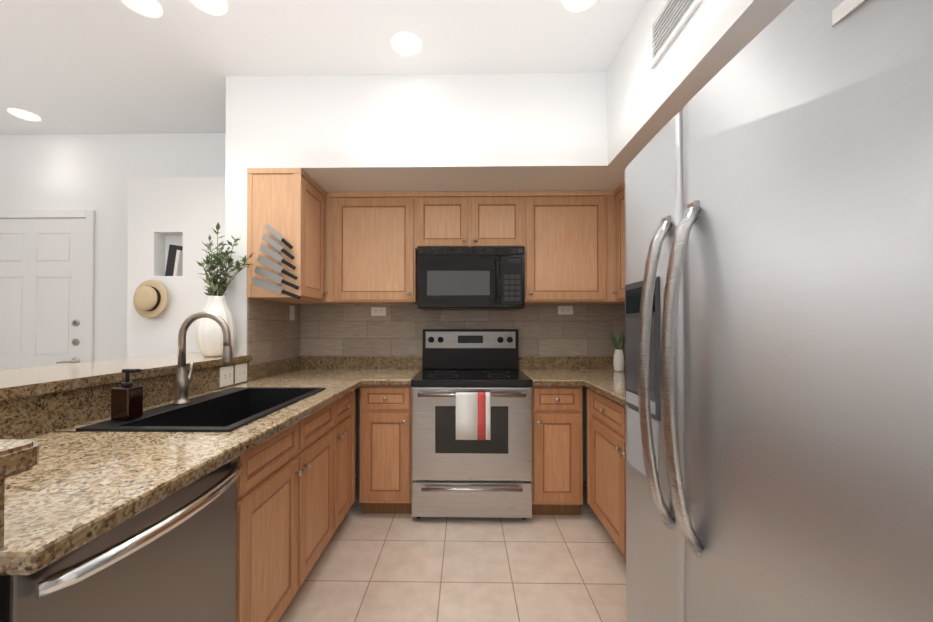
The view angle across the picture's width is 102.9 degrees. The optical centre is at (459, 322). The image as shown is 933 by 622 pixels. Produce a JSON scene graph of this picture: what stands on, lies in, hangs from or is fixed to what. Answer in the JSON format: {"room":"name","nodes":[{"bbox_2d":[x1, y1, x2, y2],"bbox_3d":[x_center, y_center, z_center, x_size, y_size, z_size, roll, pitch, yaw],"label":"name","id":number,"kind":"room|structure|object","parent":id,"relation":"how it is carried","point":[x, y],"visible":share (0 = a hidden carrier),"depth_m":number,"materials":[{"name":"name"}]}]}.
{"room":"kitchen","nodes":[
{"label":"kitchen","id":0,"kind":"room"},
{"bbox_2d":[0,133,225,360],"bbox_3d":[-3.521,-0.125,3.104,4.129,2.829,0.150,0,-1,1],"label":"wall","id":1,"kind":"structure","parent":0,"point":[94,172],"depth_m":3.03,"materials":[{"name":"white paint"}]},
{"bbox_2d":[0,218,85,369],"bbox_3d":[-3.485,0.214,2.994,0.915,2.123,0.061,0,-1,1],"label":"entry door","id":2,"kind":"structure","parent":1,"relation":"in","point":[42,292],"depth_m":3.02,"materials":[{"name":"white paint"}]},
{"bbox_2d":[0,210,94,361],"bbox_3d":[-3.484,0.188,3.014,1.045,2.200,0.021,0,-1,1],"label":"door frame","id":3,"kind":"structure","parent":1,"relation":"attached to","point":[89,215],"depth_m":3.00,"materials":[{"name":"white paint"}]},
{"bbox_2d":[127,177,224,357],"bbox_3d":[-1.878,0.139,2.639,0.829,2.290,0.160,0,-1,1],"label":"wall","id":4,"kind":"structure","parent":0,"point":[186,213],"depth_m":2.57,"materials":[{"name":"white paint"}]},
{"bbox_2d":[133,280,166,317],"bbox_3d":[-2.101,-0.162,2.507,0.262,0.264,0.080,0,-1,1],"label":"hat","id":5,"kind":"object","parent":4,"relation":"hanging from","point":[150,299],"visible":1,"depth_m":2.50,"materials":[{"name":"beige wicker"}]},
{"bbox_2d":[165,245,182,275],"bbox_3d":[-2.018,-0.432,2.622,0.143,0.248,0.060,0,-1,1],"label":"books","id":6,"kind":"object","parent":4,"relation":"in","point":[174,261],"visible":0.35,"depth_m":2.64,"materials":[{"name":"grey paper"}]},
{"bbox_2d":[0,0,646,134],"bbox_3d":[-2.113,-1.603,-0.065,7.350,0.060,6.630,0,-1,1],"label":"ceiling","id":7,"kind":"structure","parent":0,"point":[93,67],"depth_m":2.10,"materials":[{"name":"white paint"}]},
{"bbox_2d":[7,109,40,121],"bbox_3d":[-3.231,-1.540,2.763,0.164,0.006,0.164,0,-1,1],"label":"recessed light","id":8,"kind":"object","parent":7,"relation":"in","point":[24,115],"visible":1,"depth_m":2.76,"materials":[{"name":"white"}]},
{"bbox_2d":[121,0,162,17],"bbox_3d":[-1.546,-1.550,1.807,0.164,0.006,0.164,0,-1,1],"label":"recessed light","id":9,"kind":"object","parent":7,"relation":"in","point":[150,8],"visible":1,"depth_m":1.83,"materials":[{"name":"white"}]},
{"bbox_2d":[190,0,226,14],"bbox_3d":[-1.214,-1.550,1.792,0.164,0.006,0.164,0,-1,1],"label":"recessed light","id":10,"kind":"object","parent":7,"relation":"in","point":[215,7],"visible":1,"depth_m":1.82,"materials":[{"name":"white"}]},
{"bbox_2d":[391,33,420,55],"bbox_3d":[-0.294,-1.547,2.070,0.164,0.006,0.164,0,-1,1],"label":"recessed light","id":11,"kind":"object","parent":7,"relation":"in","point":[408,44],"visible":1,"depth_m":2.06,"materials":[{"name":"white"}]},
{"bbox_2d":[563,0,595,11],"bbox_3d":[0.580,-1.550,1.772,0.164,0.006,0.164,0,-1,1],"label":"recessed light","id":12,"kind":"object","parent":7,"relation":"in","point":[576,5],"visible":1,"depth_m":1.81,"materials":[{"name":"white"}]},
{"bbox_2d":[224,72,627,363],"bbox_3d":[-0.002,-0.130,2.675,2.920,2.830,0.750,0,-1,1],"label":"wall","id":13,"kind":"structure","parent":0,"point":[450,132],"depth_m":2.32,"materials":[{"name":"white paint"}]},
{"bbox_2d":[247,168,326,301],"bbox_3d":[-1.139,-0.561,2.530,0.370,0.809,0.424,0,-1,1],"label":"upper cabinet","id":14,"kind":"object","parent":13,"relation":"attached to","point":[288,204],"visible":0.98,"depth_m":2.33,"materials":[{"name":"brown wood"}]},
{"bbox_2d":[251,224,300,298],"bbox_3d":[-1.132,-0.379,2.301,0.307,0.469,0.028,0,-1,1],"label":"knives","id":15,"kind":"object","parent":14,"relation":"attached to","point":[277,278],"visible":0.98,"depth_m":2.29,"materials":[{"name":"steel"},{"name":"black plastic"}]},
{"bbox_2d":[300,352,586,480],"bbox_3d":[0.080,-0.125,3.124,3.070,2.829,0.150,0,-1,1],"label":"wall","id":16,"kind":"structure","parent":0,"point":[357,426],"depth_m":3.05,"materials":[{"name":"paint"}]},
{"bbox_2d":[247,297,302,364],"bbox_3d":[-1.316,0.047,2.685,0.011,0.445,0.723,0,-1,1],"label":"tile backsplash","id":17,"kind":"structure","parent":16,"relation":"attached to","point":[274,332],"depth_m":2.61,"materials":[{"name":"beige tile"}]},
{"bbox_2d":[290,305,294,319],"bbox_3d":[-1.304,-0.075,2.907,0.007,0.115,0.070,0,-1,1],"label":"outlet","id":18,"kind":"object","parent":17,"relation":"attached to","point":[292,312],"visible":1,"depth_m":2.90,"materials":[{"name":"white plastic"}]},
{"bbox_2d":[287,192,350,303],"bbox_3d":[-1.091,-0.557,2.907,0.451,0.810,0.328,0,-1,1],"label":"upper cabinet","id":19,"kind":"object","parent":16,"relation":"attached to","point":[333,240],"depth_m":2.76,"materials":[{"name":"brown wood"}]},
{"bbox_2d":[343,192,416,303],"bbox_3d":[-0.623,-0.557,2.899,0.602,0.810,0.328,0,-1,1],"label":"upper cabinet","id":20,"kind":"object","parent":16,"relation":"attached to","point":[373,241],"depth_m":2.74,"materials":[{"name":"brown wood"}]},
{"bbox_2d":[415,191,478,250],"bbox_3d":[-0.090,-0.755,2.892,0.463,0.415,0.328,0,-1,1],"label":"upper cabinet","id":21,"kind":"object","parent":16,"relation":"attached to","point":[442,219],"depth_m":2.73,"materials":[{"name":"brown wood"}]},
{"bbox_2d":[417,246,524,309],"bbox_3d":[0.087,-0.325,2.833,0.771,0.442,0.411,0,-1,1],"label":"microwave","id":22,"kind":"object","parent":21,"relation":"attached to","point":[470,278],"visible":1,"depth_m":2.67,"materials":[{"name":"black plastic"}]},
{"bbox_2d":[303,304,624,355],"bbox_3d":[0.074,0.051,3.042,2.778,0.445,0.009,0,-1,1],"label":"tile backsplash","id":23,"kind":"structure","parent":16,"relation":"attached to","point":[328,329],"depth_m":3.04,"materials":[{"name":"grey tile"}]},
{"bbox_2d":[371,307,385,315],"bbox_3d":[-0.661,-0.091,3.046,0.120,0.070,0.008,0,-1,1],"label":"electrical outlet","id":24,"kind":"object","parent":23,"relation":"attached to","point":[378,311],"visible":1,"depth_m":3.04,"materials":[{"name":"white plastic"}]},
{"bbox_2d":[558,306,572,313],"bbox_3d":[0.864,-0.102,3.021,0.120,0.070,0.008,0,-1,1],"label":"electrical outlet","id":25,"kind":"object","parent":23,"relation":"attached to","point":[565,309],"visible":1,"depth_m":3.02,"materials":[{"name":"white plastic"}]},
{"bbox_2d":[479,191,526,250],"bbox_3d":[0.249,-0.755,2.887,0.463,0.415,0.328,0,-1,1],"label":"upper cabinet","id":26,"kind":"object","parent":16,"relation":"attached to","point":[502,214],"depth_m":2.73,"materials":[{"name":"brown wood"}]},
{"bbox_2d":[524,191,610,303],"bbox_3d":[0.778,-0.558,2.876,0.596,0.810,0.328,0,-1,1],"label":"upper cabinet","id":27,"kind":"object","parent":16,"relation":"attached to","point":[568,253],"depth_m":2.72,"materials":[{"name":"brown wood"}]},
{"bbox_2d":[599,191,624,303],"bbox_3d":[1.239,-0.558,2.868,0.441,0.810,0.328,0,-1,1],"label":"upper cabinet","id":28,"kind":"object","parent":16,"relation":"attached to","point":[613,197],"depth_m":2.73,"materials":[{"name":"brown wood"}]},
{"bbox_2d":[278,480,625,621],"bbox_3d":[-2.113,1.287,-0.094,7.350,0.060,6.630,0,-1,1],"label":"floor","id":29,"kind":"structure","parent":0,"point":[375,567],"depth_m":1.90,"materials":[{"name":"tile"}]},
{"bbox_2d":[0,458,242,621],"bbox_3d":[-0.961,0.832,0.879,0.683,0.870,0.579,0,-1,1],"label":"dishwasher","id":30,"kind":"object","parent":29,"relation":"on","point":[171,558],"visible":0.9,"depth_m":0.84,"materials":[{"name":"grey metal"}]},
{"bbox_2d":[236,415,311,621],"bbox_3d":[-1.016,0.835,1.429,0.646,0.874,0.506,0,-1,1],"label":"base cabinet","id":31,"kind":"object","parent":29,"relation":"on","point":[295,492],"depth_m":1.40,"materials":[{"name":"brown wood"}]},
{"bbox_2d":[312,396,343,567],"bbox_3d":[-1.010,0.839,1.829,0.646,0.874,0.575,0,-1,1],"label":"base cabinet","id":32,"kind":"object","parent":29,"relation":"on","point":[328,422],"depth_m":1.94,"materials":[{"name":"brown wood"}]},
{"bbox_2d":[344,390,354,516],"bbox_3d":[-1.003,0.843,2.212,0.646,0.874,0.471,0,-1,1],"label":"base cabinet","id":33,"kind":"object","parent":29,"relation":"on","point":[349,399],"depth_m":2.30,"materials":[{"name":"brown wood"}]},
{"bbox_2d":[0,356,375,574],"bbox_3d":[-0.975,0.319,1.810,0.720,0.164,2.484,0,-1,1],"label":"countertop","id":34,"kind":"structure","parent":33,"relation":"on","point":[73,489],"depth_m":0.93,"materials":[{"name":"stone"}]},
{"bbox_2d":[0,384,215,439],"bbox_3d":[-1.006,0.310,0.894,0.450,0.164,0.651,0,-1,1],"label":"backsplash","id":35,"kind":"structure","parent":34,"relation":"on","point":[21,419],"depth_m":1.25,"materials":[{"name":"stone"}]},
{"bbox_2d":[76,387,325,431],"bbox_3d":[-0.990,0.467,1.618,0.510,0.235,0.825,0,-1,1],"label":"sink","id":36,"kind":"object","parent":34,"relation":"in","point":[229,409],"visible":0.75,"depth_m":1.66,"materials":[{"name":"black"}]},
{"bbox_2d":[111,369,142,419],"bbox_3d":[-1.194,0.256,1.341,0.073,0.178,0.066,0,-1,1],"label":"soap bottle","id":37,"kind":"object","parent":36,"relation":"on","point":[127,399],"visible":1,"depth_m":1.32,"materials":[{"name":"brown glass"}]},
{"bbox_2d":[173,311,232,404],"bbox_3d":[-1.101,0.149,1.617,0.249,0.397,0.094,0,-1,1],"label":"faucet","id":38,"kind":"object","parent":34,"relation":"on","point":[183,378],"visible":1,"depth_m":1.59,"materials":[{"name":"silver metal"}]},
{"bbox_2d":[220,365,232,386],"bbox_3d":[-1.309,0.301,2.095,0.007,0.110,0.115,0,-1,1],"label":"outlet","id":39,"kind":"object","parent":34,"relation":"attached to","point":[226,375],"visible":1,"depth_m":2.09,"materials":[{"name":"white plastic"}]},
{"bbox_2d":[235,363,246,383],"bbox_3d":[-1.307,0.302,2.230,0.007,0.110,0.115,0,-1,1],"label":"outlet","id":40,"kind":"object","parent":34,"relation":"attached to","point":[240,372],"visible":1,"depth_m":2.22,"materials":[{"name":"white plastic"}]},
{"bbox_2d":[360,385,411,513],"bbox_3d":[-0.478,0.848,2.716,0.343,0.874,0.658,0,-1,1],"label":"base cabinet","id":41,"kind":"object","parent":29,"relation":"on","point":[385,449],"visible":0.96,"depth_m":2.42,"materials":[{"name":"brown wood"}]},
{"bbox_2d":[368,356,421,385],"bbox_3d":[-0.453,0.340,2.718,0.295,0.140,0.649,0,-1,1],"label":"countertop","id":42,"kind":"structure","parent":41,"relation":"on","point":[385,370],"depth_m":2.89,"materials":[{"name":"stone"}]},
{"bbox_2d":[411,329,532,519],"bbox_3d":[0.084,0.667,2.666,0.779,1.235,0.726,0,-1,1],"label":"range","id":43,"kind":"object","parent":29,"relation":"on","point":[452,476],"visible":1,"depth_m":2.37,"materials":[{"name":"silver metal"}]},
{"bbox_2d":[456,392,490,439],"bbox_3d":[0.086,0.578,2.313,0.215,0.290,0.038,0,-1,1],"label":"hanging towel","id":44,"kind":"object","parent":43,"relation":"hanging from","point":[473,415],"visible":1,"depth_m":2.29,"materials":[{"name":"white fabric"}]},
{"bbox_2d":[532,385,582,514],"bbox_3d":[0.641,0.848,2.697,0.330,0.874,0.658,0,-1,1],"label":"base cabinet","id":45,"kind":"object","parent":29,"relation":"on","point":[557,465],"visible":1,"depth_m":2.41,"materials":[{"name":"brown wood"}]},
{"bbox_2d":[518,356,579,385],"bbox_3d":[0.628,0.340,2.700,0.304,0.140,0.649,0,-1,1],"label":"countertop","id":46,"kind":"structure","parent":45,"relation":"on","point":[543,370],"depth_m":2.96,"materials":[{"name":"stone"}]},
{"bbox_2d":[587,388,625,557],"bbox_3d":[1.112,0.840,1.860,0.658,0.874,1.103,0,-1,1],"label":"base cabinet","id":47,"kind":"object","parent":29,"relation":"on","point":[606,459],"visible":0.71,"depth_m":2.06,"materials":[{"name":"brown wood"}]},
{"bbox_2d":[572,356,625,406],"bbox_3d":[1.105,0.335,2.165,0.668,0.140,1.703,0,-1,1],"label":"countertop","id":48,"kind":"structure","parent":47,"relation":"on","point":[597,373],"depth_m":2.49,"materials":[{"name":"stone"}]},
{"bbox_2d":[609,330,624,370],"bbox_3d":[1.242,0.203,2.866,0.213,0.336,0.170,0,-1,1],"label":"potted plant","id":49,"kind":"object","parent":48,"relation":"on","point":[618,343],"visible":0.98,"depth_m":2.83,"materials":[{"name":"white ceramic"}]},
{"bbox_2d":[624,0,932,621],"bbox_3d":[0.950,0.358,0.854,0.932,1.816,0.900,0,-1,1],"label":"refrigerator","id":50,"kind":"object","parent":29,"relation":"on","point":[778,177],"visible":1,"depth_m":0.64,"materials":[{"name":"grey metal"}]},
{"bbox_2d":[607,0,793,165],"bbox_3d":[1.137,-1.287,-0.497,0.535,0.580,5.580,0,-1,1],"label":"soffit","id":51,"kind":"structure","parent":0,"point":[647,104],"depth_m":1.64,"materials":[{"name":"white paint"}]},
{"bbox_2d":[649,0,701,68],"bbox_3d":[0.895,-1.292,1.559,0.016,0.210,0.365,0,-1,1],"label":"air vent grille","id":52,"kind":"object","parent":51,"relation":"attached to","point":[669,21],"visible":1,"depth_m":1.60,"materials":[{"name":"grey metal"}]},
{"bbox_3d":[-1.087,0.753,1.484,0.790,1.039,2.109,0,-1,1],"label":"wall","id":53,"kind":"structure","parent":0,"visible":0},
{"bbox_2d":[0,352,251,479],"bbox_3d":[-1.251,0.212,1.442,1.243,0.040,2.208,0,-1,1],"label":"bar","id":54,"kind":"object","parent":53,"relation":"on","point":[18,456],"visible":0.81,"depth_m":1.35,"materials":[{"name":"stone"}]},
{"bbox_2d":[195,222,253,356],"bbox_3d":[-1.408,-0.187,2.195,0.337,0.771,0.249,0,-1,1],"label":"vase","id":55,"kind":"object","parent":54,"relation":"on","point":[209,336],"visible":0.94,"depth_m":2.17,"materials":[{"name":"white ceramic"}]},
{"bbox_3d":[1.486,-0.158,-0.140,0.150,2.829,6.329,0,-1,1],"label":"wall","id":56,"kind":"structure","parent":0,"visible":0},
{"bbox_2d":[613,182,624,300],"bbox_3d":[1.287,-0.563,2.331,0.329,0.810,0.742,0,-1,1],"label":"upper cabinet","id":57,"kind":"object","parent":56,"relation":"attached to","point":[619,193],"visible":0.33,"depth_m":2.58,"materials":[{"name":"brown wood"}]}
]}

